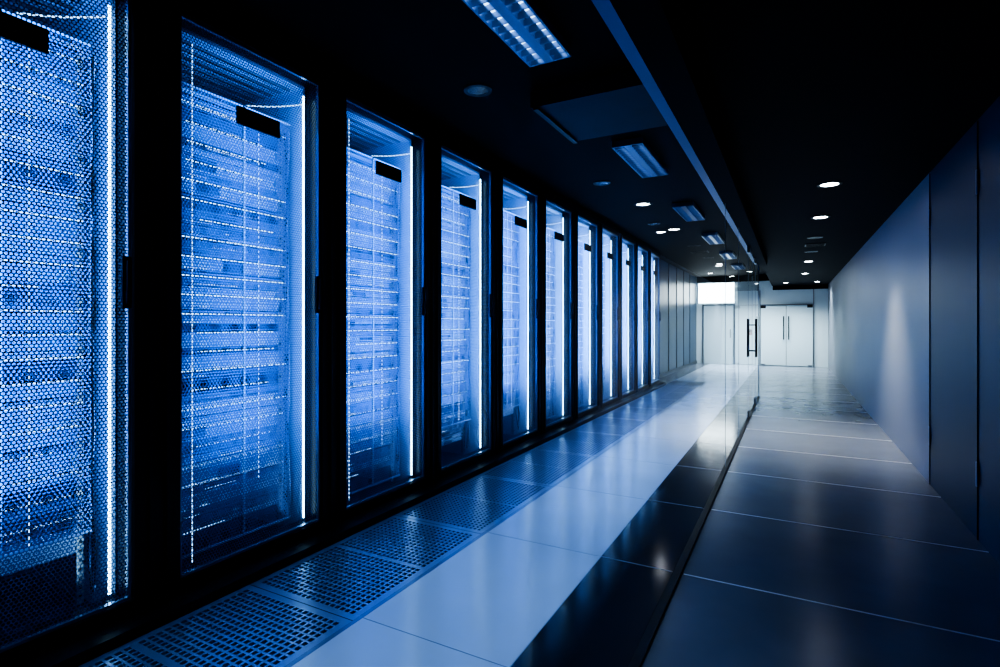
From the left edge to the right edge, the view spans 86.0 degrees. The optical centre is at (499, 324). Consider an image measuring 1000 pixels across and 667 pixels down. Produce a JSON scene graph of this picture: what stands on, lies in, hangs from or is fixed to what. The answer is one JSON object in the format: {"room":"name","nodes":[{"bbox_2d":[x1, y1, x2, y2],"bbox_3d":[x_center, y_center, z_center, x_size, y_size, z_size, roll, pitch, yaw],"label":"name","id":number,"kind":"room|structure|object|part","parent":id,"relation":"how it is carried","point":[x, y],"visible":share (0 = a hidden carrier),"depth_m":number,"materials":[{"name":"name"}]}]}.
{"room":"server room","nodes":[
{"label":"server room","id":0,"kind":"room"},
{"bbox_2d":[74,363,999,666],"bbox_3d":[3.240,1.460,8.824,5.070,0.120,23.000,0,0,29],"label":"floor","id":1,"kind":"structure","parent":0,"point":[491,598],"depth_m":3.17,"materials":[{"name":"tile"}]},
{"bbox_2d":[0,0,151,666],"bbox_3d":[-2.390,-0.174,2.234,1.170,3.148,1.155,0,0,29],"label":"rack","id":2,"kind":"object","parent":1,"relation":"on","point":[60,606],"visible":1,"depth_m":2.40,"materials":[{"name":"black metal"}]},
{"bbox_3d":[-2.004,-0.174,2.024,0.290,3.148,1.155,0,0,29],"label":"frame","id":3,"kind":"part","parent":2,"relation":"part of","materials":[{"name":"black metal"}]},
{"bbox_2d":[115,0,337,628],"bbox_3d":[-1.839,-0.174,3.249,1.170,3.148,1.155,0,0,29],"label":"rack","id":4,"kind":"object","parent":1,"relation":"on","point":[218,104],"visible":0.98,"depth_m":3.02,"materials":[{"name":"black metal"}]},
{"bbox_3d":[-1.409,-0.150,3.130,0.064,2.890,0.944,0,0,29],"label":"perforated door","id":5,"kind":"part","parent":4,"relation":"part of","materials":[{"name":"blue metal"}]},
{"bbox_2d":[305,61,440,540],"bbox_3d":[-1.288,-0.174,4.264,1.170,3.148,1.155,0,0,29],"label":"rack","id":6,"kind":"object","parent":1,"relation":"on","point":[366,478],"visible":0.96,"depth_m":4.02,"materials":[{"name":"black metal"}]},
{"bbox_3d":[-0.858,-0.150,4.145,0.064,2.890,0.944,0,0,29],"label":"perforated door","id":7,"kind":"part","parent":6,"relation":"part of","materials":[{"name":"blue metal"}]},
{"bbox_2d":[78,381,705,666],"bbox_3d":[1.552,1.406,7.461,0.745,0.012,13.195,0,0,29],"label":"floor","id":8,"kind":"structure","parent":1,"relation":"on","point":[142,645],"depth_m":3.08,"materials":[{"name":"metal"}]},
{"bbox_2d":[285,386,700,666],"bbox_3d":[0.986,1.425,5.610,0.023,0.051,15.200,0,0,29],"label":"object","id":9,"kind":"object","parent":8,"relation":"attached to","point":[332,636],"depth_m":3.04,"materials":[{"name":"grey metal"}]},
{"bbox_2d":[412,120,504,491],"bbox_3d":[-0.737,-0.174,5.279,1.170,3.148,1.155,0,0,29],"label":"rack","id":10,"kind":"object","parent":1,"relation":"on","point":[454,166],"visible":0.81,"depth_m":5.03,"materials":[{"name":"black metal"}]},
{"bbox_3d":[-0.306,-0.150,5.160,0.064,2.890,0.944,0,0,29],"label":"perforated door","id":11,"kind":"part","parent":10,"relation":"part of","materials":[{"name":"blue metal"}]},
{"bbox_2d":[480,157,549,460],"bbox_3d":[-0.185,-0.174,6.294,1.170,3.148,1.155,0,0,29],"label":"rack","id":12,"kind":"object","parent":1,"relation":"on","point":[511,188],"visible":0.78,"depth_m":6.07,"materials":[{"name":"black metal"}]},
{"bbox_3d":[0.245,-0.150,6.175,0.064,2.890,0.944,0,0,29],"label":"perforated door","id":13,"kind":"part","parent":12,"relation":"part of","materials":[{"name":"blue metal"}]},
{"bbox_2d":[527,183,581,439],"bbox_3d":[0.366,-0.174,7.309,1.170,3.148,1.155,0,0,29],"label":"rack","id":14,"kind":"object","parent":1,"relation":"on","point":[551,205],"visible":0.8,"depth_m":7.11,"materials":[{"name":"black metal"}]},
{"bbox_3d":[0.796,-0.150,7.190,0.064,2.890,0.944,0,0,29],"label":"perforated door","id":15,"kind":"part","parent":14,"relation":"part of","materials":[{"name":"blue metal"}]},
{"bbox_2d":[562,202,606,423],"bbox_3d":[0.917,-0.174,8.324,1.170,3.148,1.155,0,0,29],"label":"rack","id":16,"kind":"object","parent":1,"relation":"on","point":[582,219],"visible":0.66,"depth_m":8.04,"materials":[{"name":"black metal"}]},
{"bbox_3d":[1.347,-0.150,8.204,0.064,2.890,0.944,0,0,29],"label":"perforated door","id":17,"kind":"part","parent":16,"relation":"part of","materials":[{"name":"blue metal"}]},
{"bbox_2d":[589,217,626,412],"bbox_3d":[1.469,-0.174,9.339,1.170,3.148,1.155,0,0,29],"label":"rack","id":18,"kind":"object","parent":1,"relation":"on","point":[606,230],"visible":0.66,"depth_m":9.04,"materials":[{"name":"black metal"}]},
{"bbox_3d":[1.899,-0.150,9.220,0.064,2.890,0.944,0,0,29],"label":"perforated door","id":19,"kind":"part","parent":18,"relation":"part of","materials":[{"name":"blue metal"}]},
{"bbox_2d":[610,228,641,402],"bbox_3d":[2.020,-0.174,10.354,1.170,3.148,1.155,0,0,29],"label":"rack","id":20,"kind":"object","parent":1,"relation":"on","point":[624,238],"visible":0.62,"depth_m":10.07,"materials":[{"name":"black metal"}]},
{"bbox_3d":[2.450,-0.150,10.234,0.064,2.890,0.944,0,0,29],"label":"perforated door","id":21,"kind":"part","parent":20,"relation":"part of","materials":[{"name":"blue metal"}]},
{"bbox_2d":[627,237,654,395],"bbox_3d":[2.571,-0.174,11.369,1.170,3.148,1.155,0,0,29],"label":"rack","id":22,"kind":"object","parent":1,"relation":"on","point":[640,246],"visible":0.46,"depth_m":10.99,"materials":[{"name":"black metal"}]},
{"bbox_3d":[3.001,-0.150,11.249,0.064,2.890,0.944,0,0,29],"label":"perforated door","id":23,"kind":"part","parent":22,"relation":"part of","materials":[{"name":"blue metal"}]},
{"bbox_2d":[641,245,665,389],"bbox_3d":[3.123,-0.174,12.384,1.170,3.148,1.155,0,0,29],"label":"rack","id":24,"kind":"object","parent":1,"relation":"on","point":[653,252],"visible":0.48,"depth_m":12.02,"materials":[{"name":"black metal"}]},
{"bbox_3d":[3.553,-0.150,12.264,0.064,2.890,0.944,0,0,29],"label":"perforated door","id":25,"kind":"part","parent":24,"relation":"part of","materials":[{"name":"blue metal"}]},
{"bbox_2d":[363,366,999,666],"bbox_3d":[3.914,1.399,7.971,2.869,0.001,22.146,0,0,29],"label":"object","id":26,"kind":"structure","parent":1,"relation":"attached to","point":[751,366],"depth_m":3.37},
{"bbox_2d":[628,203,759,666],"bbox_3d":[1.752,0.111,4.398,0.040,2.578,13.799,0,0,29],"label":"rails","id":27,"kind":"object","parent":1,"relation":"on","point":[637,660],"visible":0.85,"depth_m":3.34,"materials":[{"name":"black metal"}]},
{"bbox_2d":[115,0,999,285],"bbox_3d":[3.240,-1.595,8.824,5.070,0.510,23.000,0,0,29],"label":"ceiling","id":28,"kind":"structure","parent":0,"point":[868,96],"depth_m":3.55,"materials":[{"name":"paint"}]},
{"bbox_2d":[464,84,491,96],"bbox_3d":[-0.164,-1.746,3.993,0.210,0.008,0.210,0,0,29],"label":"recessed light","id":29,"kind":"object","parent":28,"relation":"in","point":[474,90],"visible":1,"depth_m":3.99,"materials":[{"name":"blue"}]},
{"bbox_2d":[462,0,571,66],"bbox_3d":[0.036,-1.718,2.916,0.290,0.060,1.200,0,0,29],"label":"fluorescent ceiling light","id":30,"kind":"object","parent":28,"relation":"attached to","point":[522,25],"visible":1,"depth_m":3.08,"materials":[{"name":"blue metal"}]},
{"bbox_2d":[531,69,667,143],"bbox_3d":[0.891,-1.679,4.154,1.040,0.139,0.850,0,0,29],"label":"panel","id":31,"kind":"object","parent":28,"relation":"attached to","point":[619,102],"depth_m":4.02,"materials":[{"name":"black metal"}]},
{"bbox_2d":[593,181,609,185],"bbox_3d":[1.253,-1.746,6.602,0.210,0.008,0.210,0,0,29],"label":"recessed light","id":32,"kind":"object","parent":28,"relation":"in","point":[597,183],"visible":1,"depth_m":6.61,"materials":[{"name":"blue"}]},
{"bbox_2d":[612,137,667,177],"bbox_3d":[1.478,-1.718,5.570,0.290,0.060,1.200,0,0,29],"label":"fluorescent ceiling light","id":33,"kind":"object","parent":28,"relation":"attached to","point":[636,152],"visible":1,"depth_m":5.42,"materials":[{"name":"blue metal"}]},
{"bbox_2d":[591,0,766,265],"bbox_3d":[1.840,-1.464,4.520,0.240,0.569,14.100,0,0,29],"label":"ceiling beam","id":34,"kind":"structure","parent":28,"relation":"attached to","point":[652,35],"depth_m":2.75,"materials":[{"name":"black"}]},
{"bbox_2d":[672,201,704,221],"bbox_3d":[2.886,-1.718,8.162,0.290,0.060,1.200,0,0,29],"label":"fluorescent ceiling light","id":35,"kind":"object","parent":28,"relation":"attached to","point":[689,211],"visible":1,"depth_m":7.99,"materials":[{"name":"blue metal"}]},
{"bbox_2d":[701,232,724,244],"bbox_3d":[4.246,-1.718,10.667,0.290,0.060,1.200,0,0,29],"label":"fluorescent ceiling light","id":36,"kind":"object","parent":28,"relation":"attached to","point":[711,238],"visible":1,"depth_m":10.48,"materials":[{"name":"blue metal"}]},
{"bbox_2d":[719,251,736,258],"bbox_3d":[5.630,-1.718,13.215,0.290,0.060,1.200,0,0,29],"label":"fluorescent ceiling light","id":37,"kind":"object","parent":28,"relation":"attached to","point":[729,254],"visible":0.96,"depth_m":13.02,"materials":[{"name":"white metal"}]},
{"bbox_2d":[731,263,745,269],"bbox_3d":[7.015,-1.718,15.763,0.290,0.060,1.200,0,0,29],"label":"fluorescent ceiling light","id":38,"kind":"object","parent":28,"relation":"attached to","point":[737,266],"visible":1,"depth_m":15.49,"materials":[{"name":"blue metal"}]},
{"bbox_2d":[807,236,822,238],"bbox_3d":[4.816,-1.335,8.195,0.210,0.008,0.210,0,0,29],"label":"recessed light","id":39,"kind":"object","parent":28,"relation":"in","point":[814,237],"visible":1,"depth_m":8.18,"materials":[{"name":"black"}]},
{"bbox_2d":[805,243,825,246],"bbox_3d":[5.248,-1.332,8.928,0.300,0.016,0.300,0,0,29],"label":"ceiling vent","id":40,"kind":"object","parent":28,"relation":"in","point":[813,244],"visible":1,"depth_m":8.85,"materials":[{"name":"black metal"}]},
{"bbox_2d":[811,215,830,218],"bbox_3d":[3.976,-1.335,6.649,0.210,0.008,0.210,0,0,29],"label":"recessed light","id":41,"kind":"object","parent":28,"relation":"in","point":[821,216],"visible":1,"depth_m":6.64,"materials":[{"name":"white"}]},
{"bbox_2d":[817,181,842,187],"bbox_3d":[3.131,-1.335,5.093,0.210,0.008,0.210,0,0,29],"label":"recessed light","id":42,"kind":"object","parent":28,"relation":"in","point":[831,183],"visible":1,"depth_m":5.09,"materials":[{"name":"white"}]},
{"bbox_2d":[653,258,696,379],"bbox_3d":[1.370,-0.175,9.782,0.870,3.150,22.900,0,0,29],"label":"wall","id":43,"kind":"structure","parent":0,"point":[677,287],"depth_m":15.81,"materials":[{"name":"light grey painted metal panels"}]},
{"bbox_2d":[696,277,827,366],"bbox_3d":[8.705,-0.175,18.885,5.070,3.150,0.100,0,0,29],"label":"wall","id":44,"kind":"structure","parent":0,"point":[745,291],"depth_m":18.64,"materials":[{"name":"white paint"}]},
{"bbox_2d":[697,282,735,303],"bbox_3d":[7.784,-1.150,19.305,1.290,0.740,0.039,0,0,29],"label":"window","id":45,"kind":"structure","parent":44,"relation":"in","point":[713,292],"depth_m":19.29,"materials":[{"name":"white glass"}]},
{"bbox_2d":[702,304,734,364],"bbox_3d":[7.837,0.325,19.246,1.100,2.150,0.093,0,0,29],"label":"door","id":46,"kind":"structure","parent":44,"relation":"in","point":[713,315],"depth_m":19.26,"materials":[{"name":"silver metal"}]},
{"bbox_2d":[697,274,827,289],"bbox_3d":[9.010,-1.474,18.651,4.110,0.549,0.019,0,0,29],"label":"trim header","id":47,"kind":"object","parent":44,"relation":"attached to","point":[741,278],"visible":0.82,"depth_m":18.77,"materials":[{"name":"paint"}]},
{"bbox_2d":[759,289,813,366],"bbox_3d":[9.718,0.100,18.205,1.640,2.600,0.127,0,0,29],"label":"door","id":48,"kind":"structure","parent":44,"relation":"in","point":[787,332],"depth_m":18.20,"materials":[{"name":"white glass"}]},
{"bbox_2d":[828,96,999,563],"bbox_3d":[5.423,0.030,7.638,0.100,2.740,23.000,0,0,29],"label":"wall","id":49,"kind":"structure","parent":0,"point":[878,303],"depth_m":4.37,"materials":[{"name":"grey paint"}]},
{"bbox_2d":[928,121,977,539],"bbox_3d":[2.445,0.035,2.274,0.014,2.730,5.542,0,0,29],"label":"trim","id":50,"kind":"structure","parent":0,"point":[977,121],"depth_m":3.49,"materials":[{"name":"black metal"}]}
]}

